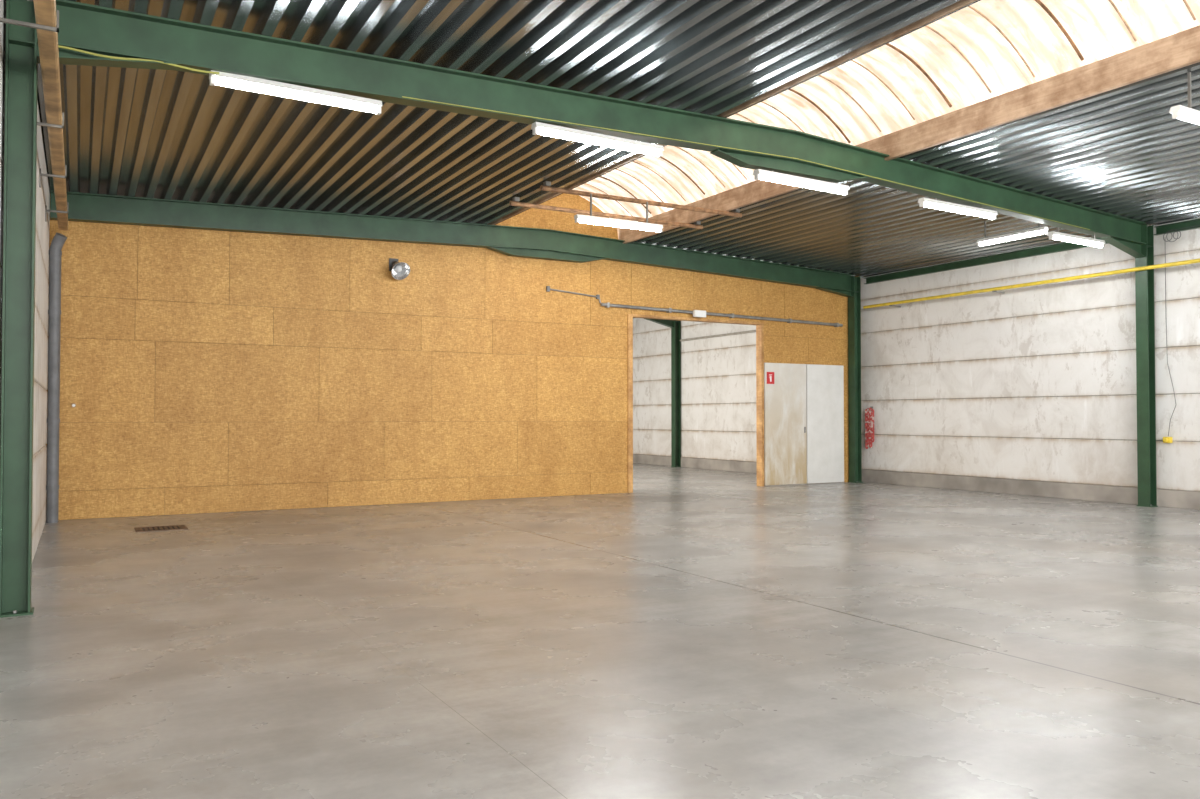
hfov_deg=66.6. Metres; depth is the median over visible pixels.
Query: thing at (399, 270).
floodlight
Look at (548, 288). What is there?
conduit
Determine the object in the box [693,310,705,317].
junction box
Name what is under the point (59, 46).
cable
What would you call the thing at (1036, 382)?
wall
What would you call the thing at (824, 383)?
panel
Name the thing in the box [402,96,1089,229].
conduit
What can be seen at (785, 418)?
door
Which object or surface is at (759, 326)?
trim
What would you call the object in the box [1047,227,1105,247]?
fluorescent light
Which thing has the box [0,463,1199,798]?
floor
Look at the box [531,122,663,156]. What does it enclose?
fluorescent light
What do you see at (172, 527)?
floor drain
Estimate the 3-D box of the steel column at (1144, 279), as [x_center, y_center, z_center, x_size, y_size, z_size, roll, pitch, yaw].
[9.208,-0.570,15.397,0.220,4.730,0.240,1,-1,-30]
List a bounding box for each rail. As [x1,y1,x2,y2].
[600,302,842,326]
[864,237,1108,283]
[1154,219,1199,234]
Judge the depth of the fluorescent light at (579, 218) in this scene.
13.90 m
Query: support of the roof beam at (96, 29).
on the steel column at (1144, 279)
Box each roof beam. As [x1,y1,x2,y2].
[37,0,1145,257]
[50,190,853,296]
[644,318,674,327]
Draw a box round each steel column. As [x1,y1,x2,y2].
[0,0,37,617]
[671,320,680,466]
[848,276,862,482]
[1135,224,1157,506]
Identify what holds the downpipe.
attached to the wall at (42, 194)
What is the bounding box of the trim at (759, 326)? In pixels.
[627,314,763,492]
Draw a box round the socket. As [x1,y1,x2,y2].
[1163,437,1172,442]
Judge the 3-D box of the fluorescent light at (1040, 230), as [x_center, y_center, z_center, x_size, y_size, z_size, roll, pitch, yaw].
[6.772,-2.825,15.029,0.120,0.414,1.250,1,-1,-30]
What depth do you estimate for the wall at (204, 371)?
15.41 m
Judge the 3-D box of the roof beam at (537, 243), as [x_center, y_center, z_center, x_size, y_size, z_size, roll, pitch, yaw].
[-1.084,-2.806,17.075,15.760,0.750,0.180,1,-1,-30]
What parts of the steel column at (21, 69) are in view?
plate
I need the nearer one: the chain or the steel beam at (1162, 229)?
the steel beam at (1162, 229)
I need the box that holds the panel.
[806,364,843,483]
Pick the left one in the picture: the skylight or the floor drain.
the floor drain
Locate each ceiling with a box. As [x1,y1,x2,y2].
[5,0,980,224]
[633,62,1199,277]
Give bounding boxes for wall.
[0,0,49,561]
[46,193,848,519]
[633,218,1199,491]
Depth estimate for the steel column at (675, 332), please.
27.49 m
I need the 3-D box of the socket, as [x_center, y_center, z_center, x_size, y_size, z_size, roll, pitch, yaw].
[9.410,0.671,15.154,0.124,0.100,0.120,1,-1,-30]
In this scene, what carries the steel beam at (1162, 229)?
attached to the wall at (1036, 382)
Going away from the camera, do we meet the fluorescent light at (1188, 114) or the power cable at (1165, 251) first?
the fluorescent light at (1188, 114)
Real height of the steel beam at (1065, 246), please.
0.140 m
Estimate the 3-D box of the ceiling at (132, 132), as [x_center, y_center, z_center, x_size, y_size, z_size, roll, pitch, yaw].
[-3.520,-3.185,12.158,7.130,0.342,36.500,1,-1,-30]
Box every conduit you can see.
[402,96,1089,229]
[546,286,600,302]
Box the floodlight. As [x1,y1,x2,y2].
[389,258,409,279]
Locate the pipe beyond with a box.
[680,330,755,340]
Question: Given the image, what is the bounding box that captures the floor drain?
[134,525,187,531]
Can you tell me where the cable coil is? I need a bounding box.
[1163,225,1199,241]
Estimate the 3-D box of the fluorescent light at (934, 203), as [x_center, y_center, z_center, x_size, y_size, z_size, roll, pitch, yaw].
[5.077,-2.709,12.911,1.600,0.152,0.120,1,-1,-32]
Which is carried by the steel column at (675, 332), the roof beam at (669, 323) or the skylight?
the roof beam at (669, 323)
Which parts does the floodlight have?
bulb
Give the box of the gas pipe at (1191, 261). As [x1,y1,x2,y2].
[863,258,1199,308]
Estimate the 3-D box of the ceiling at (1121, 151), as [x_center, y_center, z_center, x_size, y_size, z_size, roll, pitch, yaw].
[4.832,-3.083,16.921,6.600,0.322,36.500,1,-1,-30]
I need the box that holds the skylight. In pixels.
[488,0,1199,243]
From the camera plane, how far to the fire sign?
19.85 m
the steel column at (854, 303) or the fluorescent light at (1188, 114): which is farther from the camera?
the steel column at (854, 303)
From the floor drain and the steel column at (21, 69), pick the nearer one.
the steel column at (21, 69)
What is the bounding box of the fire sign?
[767,372,773,383]
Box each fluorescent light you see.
[209,70,381,114]
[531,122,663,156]
[574,194,662,232]
[753,169,849,195]
[918,198,997,219]
[977,221,1048,246]
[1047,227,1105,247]
[1169,72,1199,124]
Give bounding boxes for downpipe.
[46,233,66,522]
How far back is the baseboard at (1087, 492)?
17.96 m
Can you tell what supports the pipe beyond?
attached to the wall at (1036, 382)
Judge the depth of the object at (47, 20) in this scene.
7.50 m
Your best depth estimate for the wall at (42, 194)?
10.13 m
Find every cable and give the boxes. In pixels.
[58,45,218,73]
[1165,251,1175,435]
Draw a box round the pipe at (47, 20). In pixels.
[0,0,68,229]
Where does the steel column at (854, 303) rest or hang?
on the floor
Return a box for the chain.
[865,407,873,448]
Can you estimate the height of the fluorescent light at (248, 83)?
0.120 m
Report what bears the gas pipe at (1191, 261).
attached to the wall at (1036, 382)
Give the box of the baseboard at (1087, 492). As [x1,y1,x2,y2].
[633,454,1199,509]
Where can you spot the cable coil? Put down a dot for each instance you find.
(1197, 225)
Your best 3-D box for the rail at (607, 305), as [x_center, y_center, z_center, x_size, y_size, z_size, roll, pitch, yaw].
[2.772,-1.774,19.347,6.351,0.176,0.102,1,-1,-30]
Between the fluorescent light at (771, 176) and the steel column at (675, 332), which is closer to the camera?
the fluorescent light at (771, 176)

